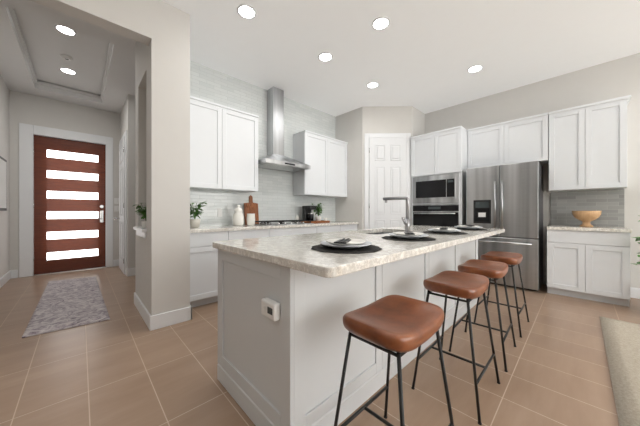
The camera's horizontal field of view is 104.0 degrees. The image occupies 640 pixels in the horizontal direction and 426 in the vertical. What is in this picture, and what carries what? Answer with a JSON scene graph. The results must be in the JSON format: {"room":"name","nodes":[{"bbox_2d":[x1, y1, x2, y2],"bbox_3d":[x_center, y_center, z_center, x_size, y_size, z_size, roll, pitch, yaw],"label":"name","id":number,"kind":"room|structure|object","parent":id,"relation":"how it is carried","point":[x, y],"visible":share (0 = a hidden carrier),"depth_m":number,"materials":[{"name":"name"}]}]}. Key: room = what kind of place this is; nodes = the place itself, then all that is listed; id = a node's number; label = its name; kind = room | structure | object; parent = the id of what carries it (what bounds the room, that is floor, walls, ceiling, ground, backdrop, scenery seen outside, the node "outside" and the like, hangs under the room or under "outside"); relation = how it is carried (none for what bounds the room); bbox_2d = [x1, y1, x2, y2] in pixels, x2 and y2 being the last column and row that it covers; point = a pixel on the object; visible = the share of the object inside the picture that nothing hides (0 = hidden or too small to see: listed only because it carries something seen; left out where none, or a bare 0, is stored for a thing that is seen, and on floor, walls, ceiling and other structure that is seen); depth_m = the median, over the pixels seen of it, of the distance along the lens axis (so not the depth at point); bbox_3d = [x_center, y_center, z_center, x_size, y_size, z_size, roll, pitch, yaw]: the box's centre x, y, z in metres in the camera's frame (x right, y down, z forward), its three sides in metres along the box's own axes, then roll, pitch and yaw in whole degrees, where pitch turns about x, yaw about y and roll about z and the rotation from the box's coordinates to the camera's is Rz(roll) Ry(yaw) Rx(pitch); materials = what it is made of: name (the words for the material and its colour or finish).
{"room":"kitchen","nodes":[
{"label":"kitchen","id":0,"kind":"room"},
{"bbox_2d":[8,7,112,98],"bbox_3d":[-3.653,-2.210,3.633,0.970,0.120,2.420,0,0,-44],"label":"tray ceiling","id":1,"kind":"structure","parent":0,"point":[45,44],"depth_m":3.53,"materials":[{"name":"paint"}]},
{"bbox_2d":[54,24,76,35],"bbox_3d":[-3.089,-2.207,3.037,0.196,0.006,0.196,0,0,-44],"label":"recessed light","id":2,"kind":"object","parent":1,"relation":"attached to","point":[65,30],"visible":0.88,"depth_m":3.04,"materials":[{"name":"white"}]},
{"bbox_2d":[60,54,72,60],"bbox_3d":[-3.608,-2.192,3.564,0.132,0.034,0.132,0,0,-44],"label":"smoke detector","id":3,"kind":"object","parent":1,"relation":"attached to","point":[66,57],"visible":1,"depth_m":3.54,"materials":[{"name":"white plastic"}]},
{"bbox_2d":[59,67,76,74],"bbox_3d":[-3.947,-2.207,3.918,0.196,0.006,0.196,0,0,-44],"label":"recessed light","id":4,"kind":"object","parent":1,"relation":"attached to","point":[68,71],"visible":1,"depth_m":3.92,"materials":[{"name":"white"}]},
{"bbox_2d":[0,0,191,315],"bbox_3d":[-3.161,-0.470,1.030,4.800,3.200,0.180,0,0,-44],"label":"wall","id":5,"kind":"structure","parent":0,"point":[152,117],"depth_m":2.57,"materials":[{"name":"beige paint"}]},
{"bbox_2d":[0,156,6,210],"bbox_3d":[-4.630,-0.420,3.597,0.027,0.800,1.000,0,0,-44],"label":"framed picture","id":6,"kind":"object","parent":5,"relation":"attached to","point":[3,184],"visible":1,"depth_m":3.78,"materials":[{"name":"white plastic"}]},
{"bbox_2d":[0,270,11,287],"bbox_3d":[-3.962,1.060,2.893,0.020,0.140,3.740,0,0,-44],"label":"baseboard","id":7,"kind":"structure","parent":5,"relation":"attached to","point":[8,275],"depth_m":3.96,"materials":[{"name":"white wood"}]},
{"bbox_2d":[19,123,112,277],"bbox_3d":[-4.770,-0.203,4.777,1.250,2.665,0.142,0,0,-44],"label":"door frame","id":8,"kind":"structure","parent":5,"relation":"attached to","point":[27,132],"depth_m":4.39,"materials":[{"name":"white wood"}]},
{"bbox_2d":[34,135,105,274],"bbox_3d":[-4.740,-0.127,4.776,0.979,2.486,0.104,0,0,-44],"label":"front door","id":9,"kind":"structure","parent":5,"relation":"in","point":[69,205],"depth_m":4.76,"materials":[{"name":"brown wood"}]},
{"bbox_2d":[114,198,118,203],"bbox_3d":[-4.236,-0.230,5.211,0.080,0.120,0.012,0,0,-44],"label":"switch plate","id":10,"kind":"object","parent":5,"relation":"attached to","point":[116,200],"depth_m":5.21,"materials":[{"name":"white plastic"}]},
{"bbox_2d":[114,206,118,211],"bbox_3d":[-4.236,-0.070,5.211,0.080,0.120,0.012,0,0,-44],"label":"switch plate","id":11,"kind":"object","parent":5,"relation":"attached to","point":[116,208],"depth_m":5.20,"materials":[{"name":"white plastic"}]},
{"bbox_2d":[114,136,124,273],"bbox_3d":[-3.819,-0.124,4.764,0.120,2.492,0.806,0,0,-44],"label":"closet door","id":12,"kind":"structure","parent":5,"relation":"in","point":[121,217],"depth_m":4.65,"materials":[{"name":"white paint"}]},
{"bbox_2d":[119,130,126,274],"bbox_3d":[-3.784,-0.165,4.802,0.020,2.589,0.978,0,0,-44],"label":"door frame","id":13,"kind":"structure","parent":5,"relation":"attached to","point":[125,134],"depth_m":4.46,"materials":[{"name":"white wood"}]},
{"bbox_2d":[126,268,134,276],"bbox_3d":[-2.436,1.060,5.278,2.616,0.140,0.026,0,0,-44],"label":"baseboard","id":14,"kind":"structure","parent":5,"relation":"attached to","point":[129,271],"depth_m":4.40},
{"bbox_2d":[133,227,146,237],"bbox_3d":[-1.904,0.221,2.815,0.254,0.098,0.560,0,0,-44],"label":"ledge","id":15,"kind":"object","parent":5,"relation":"attached to","point":[140,231],"visible":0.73,"depth_m":2.64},
{"bbox_2d":[132,204,145,227],"bbox_3d":[-1.871,0.029,2.721,0.284,0.285,0.245,0,0,-44],"label":"potted plant","id":16,"kind":"object","parent":15,"relation":"on","point":[143,213],"visible":0.5,"depth_m":2.67,"materials":[{"name":"green plant"}]},
{"bbox_2d":[134,292,152,330],"bbox_3d":[-1.946,1.060,2.729,0.016,0.140,0.986,0,0,-44],"label":"baseboard","id":17,"kind":"structure","parent":5,"relation":"attached to","point":[148,319],"depth_m":2.61,"materials":[{"name":"white wood"}]},
{"bbox_2d":[153,305,191,329],"bbox_3d":[-1.473,1.060,2.511,0.346,0.140,0.016,0,0,-44],"label":"baseboard","id":18,"kind":"structure","parent":5,"relation":"attached to","point":[161,320],"depth_m":2.50,"materials":[{"name":"white wood"}]},
{"bbox_2d":[192,61,335,225],"bbox_3d":[-0.926,-0.470,4.299,3.630,3.200,0.130,0,0,-44],"label":"wall","id":19,"kind":"structure","parent":0,"point":[275,199],"depth_m":4.19,"materials":[{"name":"white tile"}]},
{"bbox_2d":[217,209,221,216],"bbox_3d":[-1.477,0.010,3.689,0.070,0.120,0.007,0,0,-44],"label":"switch plate","id":20,"kind":"object","parent":19,"relation":"attached to","point":[219,211],"depth_m":3.68,"materials":[{"name":"white plastic"}]},
{"bbox_2d":[190,96,258,192],"bbox_3d":[-1.432,-0.875,3.492,1.097,1.130,0.350,0,0,-44],"label":"upper cabinet","id":21,"kind":"object","parent":19,"relation":"attached to","point":[223,148],"visible":0.81,"depth_m":3.38,"materials":[{"name":"white wood"}]},
{"bbox_2d":[258,86,310,171],"bbox_3d":[-0.647,-1.397,4.138,0.880,1.341,0.502,0,0,-44],"label":"range hood","id":22,"kind":"object","parent":19,"relation":"attached to","point":[275,158],"visible":0.88,"depth_m":4.16,"materials":[{"name":"silver metal"}]},
{"bbox_2d":[293,130,347,197],"bbox_3d":[0.039,-0.875,4.901,1.157,1.130,0.350,0,0,-44],"label":"upper cabinet","id":23,"kind":"object","parent":19,"relation":"attached to","point":[325,159],"visible":1,"depth_m":4.67,"materials":[{"name":"white wood"}]},
{"bbox_2d":[0,266,639,425],"bbox_3d":[-0.482,1.180,1.407,9.490,0.100,10.940,0,0,-44],"label":"floor","id":24,"kind":"structure","parent":0,"point":[124,365],"depth_m":1.78,"materials":[{"name":"tile"}]},
{"bbox_2d":[22,276,109,337],"bbox_3d":[-3.297,1.122,3.330,0.605,0.014,2.530,0,0,-44],"label":"rug","id":25,"kind":"object","parent":24,"relation":"on","point":[66,304],"visible":1,"depth_m":2.92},
{"bbox_2d":[190,233,233,306],"bbox_3d":[-1.531,0.685,3.224,0.584,0.890,0.599,0,0,-44],"label":"base cabinet","id":26,"kind":"object","parent":24,"relation":"on","point":[203,271],"depth_m":2.98,"materials":[{"name":"white wood"}]},
{"bbox_2d":[190,221,357,232],"bbox_3d":[-0.591,0.220,4.109,3.164,0.040,0.622,0,0,-44],"label":"countertop","id":27,"kind":"structure","parent":26,"relation":"on","point":[224,228],"depth_m":3.45,"materials":[{"name":"beige stone"}]},
{"bbox_2d":[190,201,206,227],"bbox_3d":[-1.621,0.026,3.249,0.315,0.347,0.263,0,0,-44],"label":"potted plant","id":28,"kind":"object","parent":27,"relation":"on","point":[194,222],"visible":0.83,"depth_m":3.23,"materials":[{"name":"plant"}]},
{"bbox_2d":[233,205,243,225],"bbox_3d":[-1.194,0.046,3.662,0.161,0.307,0.161,0,0,1],"label":"canister","id":29,"kind":"object","parent":27,"relation":"on","point":[238,217],"depth_m":3.61,"materials":[{"name":"white ceramic"}]},
{"bbox_2d":[246,203,254,224],"bbox_3d":[-1.041,0.030,3.767,0.125,0.339,0.124,0,0,-5],"label":"utensil holder","id":30,"kind":"object","parent":27,"relation":"on","point":[250,217],"depth_m":3.73,"materials":[{"name":"white ceramic"}]},
{"bbox_2d":[244,195,258,224],"bbox_3d":[-1.103,-0.036,4.014,0.240,0.474,0.068,0,0,-44],"label":"cutting boards","id":31,"kind":"object","parent":27,"relation":"on","point":[255,211],"visible":0.72,"depth_m":4.02,"materials":[{"name":"brown wood"}]},
{"bbox_2d":[255,220,313,225],"bbox_3d":[-0.602,0.170,4.076,0.910,0.058,0.520,0,0,-44],"label":"cooktop","id":32,"kind":"object","parent":27,"relation":"in","point":[282,222],"visible":0.96,"depth_m":3.92,"materials":[{"name":"silver metal"}]},
{"bbox_2d":[299,203,329,222],"bbox_3d":[-0.101,0.013,4.673,0.520,0.373,0.289,0,0,-44],"label":"tray","id":33,"kind":"object","parent":27,"relation":"on","point":[307,214],"visible":0.98,"depth_m":4.57,"materials":[{"name":"brown wood"}]},
{"bbox_2d":[234,229,269,239],"bbox_3d":[-1.173,0.685,3.568,0.664,0.890,0.599,0,0,-44],"label":"base cabinet","id":34,"kind":"object","parent":24,"relation":"on","point":[238,233],"depth_m":3.38,"materials":[{"name":"white wood"}]},
{"bbox_2d":[270,225,321,236],"bbox_3d":[-0.597,0.685,4.119,1.058,0.890,0.599,0,0,-44],"label":"base cabinet","id":35,"kind":"object","parent":24,"relation":"on","point":[309,229],"depth_m":3.92,"materials":[{"name":"white wood"}]},
{"bbox_2d":[322,225,341,232],"bbox_3d":[-0.021,0.685,4.670,0.664,0.890,0.599,0,0,-44],"label":"base cabinet","id":36,"kind":"object","parent":24,"relation":"on","point":[325,228],"depth_m":4.47,"materials":[{"name":"white wood"}]},
{"bbox_2d":[217,241,477,425],"bbox_3d":[0.636,0.685,2.415,2.928,0.890,0.836,0,0,-44],"label":"kitchen island","id":37,"kind":"object","parent":24,"relation":"on","point":[286,369],"depth_m":1.35,"materials":[{"name":"paint"}]},
{"bbox_2d":[261,298,280,320],"bbox_3d":[-0.237,0.465,1.199,0.042,0.080,0.120,0,0,-44],"label":"power outlet","id":38,"kind":"object","parent":37,"relation":"attached to","point":[271,309],"visible":1,"depth_m":1.17,"materials":[{"name":"white plastic"}]},
{"bbox_2d":[213,225,504,280],"bbox_3d":[0.729,0.220,2.332,3.000,0.040,1.120,0,0,-44],"label":"island countertop","id":39,"kind":"structure","parent":37,"relation":"on","point":[294,252],"depth_m":1.41,"materials":[{"name":"beige stone"}]},
{"bbox_2d":[311,238,381,253],"bbox_3d":[0.143,0.173,1.383,0.396,0.053,0.396,0,0,-44],"label":"place setting","id":40,"kind":"object","parent":39,"relation":"on","point":[347,245],"visible":1,"depth_m":1.30,"materials":[{"name":"white ceramic"}]},
{"bbox_2d":[383,196,409,231],"bbox_3d":[0.730,0.024,2.451,0.136,0.351,0.290,0,0,-44],"label":"faucet","id":41,"kind":"object","parent":39,"relation":"on","point":[407,222],"visible":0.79,"depth_m":2.38,"materials":[{"name":"metal"}]},
{"bbox_2d":[381,231,434,240],"bbox_3d":[0.663,0.173,1.881,0.395,0.053,0.395,0,0,-44],"label":"place setting","id":42,"kind":"object","parent":39,"relation":"on","point":[408,236],"visible":1,"depth_m":1.80,"materials":[{"name":"white ceramic"}]},
{"bbox_2d":[424,227,467,234],"bbox_3d":[1.183,0.173,2.379,0.389,0.053,0.389,0,0,-44],"label":"place setting","id":43,"kind":"object","parent":39,"relation":"on","point":[448,231],"visible":1,"depth_m":2.29,"materials":[{"name":"white ceramic"}]},
{"bbox_2d":[454,225,487,229],"bbox_3d":[1.703,0.173,2.877,0.396,0.053,0.396,0,0,-44],"label":"place setting","id":44,"kind":"object","parent":39,"relation":"on","point":[466,227],"visible":0.98,"depth_m":2.77,"materials":[{"name":"white ceramic"}]},
{"bbox_2d":[342,225,356,230],"bbox_3d":[0.335,0.685,5.011,0.578,0.890,0.599,0,0,-44],"label":"base cabinet","id":45,"kind":"object","parent":24,"relation":"on","point":[344,227],"depth_m":4.80,"materials":[{"name":"white wood"}]},
{"bbox_2d":[334,295,453,425],"bbox_3d":[0.324,0.779,1.086,0.474,0.702,0.391,0,0,-44],"label":"stool","id":46,"kind":"object","parent":24,"relation":"on","point":[400,326],"visible":1,"depth_m":1.04,"materials":[{"name":"leather"}]},
{"bbox_2d":[411,126,467,226],"bbox_3d":[2.274,-0.158,4.710,0.693,2.575,0.887,0,0,-44],"label":"tall cabinet","id":47,"kind":"object","parent":24,"relation":"on","point":[439,163],"visible":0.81,"depth_m":4.44,"materials":[{"name":"white wood"}]},
{"bbox_2d":[411,270,499,424],"bbox_3d":[0.887,0.779,1.625,0.474,0.702,0.392,0,0,-44],"label":"stool","id":48,"kind":"object","parent":24,"relation":"on","point":[468,287],"visible":0.98,"depth_m":1.56,"materials":[{"name":"leather"}]},
{"bbox_2d":[449,259,516,371],"bbox_3d":[1.346,0.779,2.065,0.485,0.702,0.405,0,0,-44],"label":"stool","id":49,"kind":"object","parent":24,"relation":"on","point":[492,269],"visible":0.98,"depth_m":2.02,"materials":[{"name":"leather"}]},
{"bbox_2d":[474,251,529,337],"bbox_3d":[1.851,0.779,2.549,0.474,0.702,0.391,0,0,-44],"label":"stool","id":50,"kind":"object","parent":24,"relation":"on","point":[512,259],"visible":0.79,"depth_m":2.49,"materials":[{"name":"leather"}]},
{"bbox_2d":[466,161,542,291],"bbox_3d":[2.927,0.207,3.994,0.687,1.845,0.902,0,0,-44],"label":"refrigerator","id":51,"kind":"object","parent":24,"relation":"on","point":[508,198],"visible":0.77,"depth_m":3.70,"materials":[{"name":"silver metal"}]},
{"bbox_2d":[547,225,631,306],"bbox_3d":[3.587,0.665,3.377,0.642,0.930,0.735,0,0,-44],"label":"base cabinet","id":52,"kind":"object","parent":24,"relation":"on","point":[591,263],"visible":1,"depth_m":3.15,"materials":[{"name":"white wood"}]},
{"bbox_2d":[572,211,601,226],"bbox_3d":[3.631,0.092,3.409,0.280,0.215,0.280,0,0,-44],"label":"bowl","id":53,"kind":"object","parent":52,"relation":"on","point":[586,218],"visible":1,"depth_m":3.35,"materials":[{"name":"brown wood"}]},
{"bbox_2d":[600,316,639,425],"bbox_3d":[2.833,1.118,0.816,2.820,0.022,2.460,0,0,-44],"label":"living room rug","id":54,"kind":"object","parent":24,"relation":"on","point":[622,342],"visible":1,"depth_m":1.82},
{"bbox_2d":[630,215,639,264],"bbox_3d":[3.793,0.556,2.588,0.733,1.148,0.748,0,0,-44],"label":"fiddle-leaf fig plant","id":55,"kind":"object","parent":24,"relation":"on","point":[637,238],"visible":1,"depth_m":2.86,"materials":[{"name":"green plant"}]},
{"bbox_2d":[0,0,639,116],"bbox_3d":[-0.482,-2.120,1.407,9.490,0.100,10.940,0,0,-44],"label":"ceiling","id":56,"kind":"structure","parent":0,"point":[423,56],"depth_m":3.13,"materials":[{"name":"paint"}]},
{"bbox_2d":[237,4,255,18],"bbox_3d":[-0.758,-2.067,2.584,0.196,0.006,0.196,0,0,-44],"label":"recessed light","id":57,"kind":"object","parent":56,"relation":"in","point":[246,11],"visible":1,"depth_m":2.58,"materials":[{"name":"white"}]},
{"bbox_2d":[318,52,332,61],"bbox_3d":[0.072,-2.067,3.337,0.196,0.006,0.196,0,0,-44],"label":"recessed light","id":58,"kind":"object","parent":56,"relation":"in","point":[325,56],"visible":1,"depth_m":3.32,"materials":[{"name":"white"}]},
{"bbox_2d":[367,82,378,87],"bbox_3d":[0.859,-2.067,4.077,0.196,0.006,0.196,0,0,-44],"label":"recessed light","id":59,"kind":"object","parent":56,"relation":"in","point":[372,84],"visible":1,"depth_m":4.05,"materials":[{"name":"white"}]},
{"bbox_2d":[372,17,389,29],"bbox_3d":[0.667,-2.067,2.744,0.196,0.006,0.196,0,0,-44],"label":"recessed light","id":60,"kind":"object","parent":56,"relation":"in","point":[380,23],"visible":1,"depth_m":2.74,"materials":[{"name":"white"}]},
{"bbox_2d":[467,65,482,72],"bbox_3d":[2.242,-2.067,3.615,0.196,0.006,0.196,0,0,-44],"label":"recessed light","id":61,"kind":"object","parent":56,"relation":"in","point":[475,68],"visible":1,"depth_m":3.60,"materials":[{"name":"white"}]},
{"bbox_2d":[336,107,367,229],"bbox_3d":[0.632,-0.470,5.210,0.120,3.200,0.710,0,0,-44],"label":"wall","id":62,"kind":"structure","parent":0,"point":[351,126],"depth_m":5.07,"materials":[{"name":"beige paint"}]},
{"bbox_2d":[364,133,410,228],"bbox_3d":[1.322,-0.204,4.890,0.898,2.669,0.020,0,0,1],"label":"door frame","id":63,"kind":"structure","parent":62,"relation":"attached to","point":[367,136],"depth_m":4.89,"materials":[{"name":"white wood"}]},
{"bbox_2d":[369,137,405,228],"bbox_3d":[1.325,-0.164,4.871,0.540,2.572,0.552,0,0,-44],"label":"pantry door","id":64,"kind":"structure","parent":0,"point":[387,167],"depth_m":4.86,"materials":[{"name":"white paint"}]},
{"bbox_2d":[416,53,639,287],"bbox_3d":[4.378,-0.470,3.106,0.120,3.200,6.370,0,0,-44],"label":"wall","id":65,"kind":"structure","parent":0,"point":[620,77],"depth_m":3.72,"materials":[{"name":"beige paint"}]},
{"bbox_2d":[467,113,548,168],"bbox_3d":[3.070,-1.100,4.124,0.355,0.690,1.050,0,0,-44],"label":"upper cabinet","id":66,"kind":"object","parent":65,"relation":"attached to","point":[524,139],"visible":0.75,"depth_m":3.95,"materials":[{"name":"white wood"}]},
{"bbox_2d":[551,189,623,226],"bbox_3d":[3.813,-0.055,3.600,0.012,0.508,0.724,0,0,-44],"label":"backsplash","id":67,"kind":"structure","parent":65,"relation":"attached to","point":[609,203],"depth_m":3.56,"materials":[{"name":"grey tile"}]},
{"bbox_2d":[549,95,630,191],"bbox_3d":[3.697,-0.877,3.469,0.355,1.135,0.755,0,0,-44],"label":"upper cabinet","id":68,"kind":"object","parent":65,"relation":"attached to","point":[587,146],"visible":1,"depth_m":3.34,"materials":[{"name":"white wood"}]},
{"bbox_2d":[630,287,639,298],"bbox_3d":[5.314,1.060,2.030,0.016,0.140,3.520,0,0,-44],"label":"baseboard","id":69,"kind":"structure","parent":65,"relation":"attached to","point":[634,292],"depth_m":3.27,"materials":[{"name":"white wood"}]}
]}

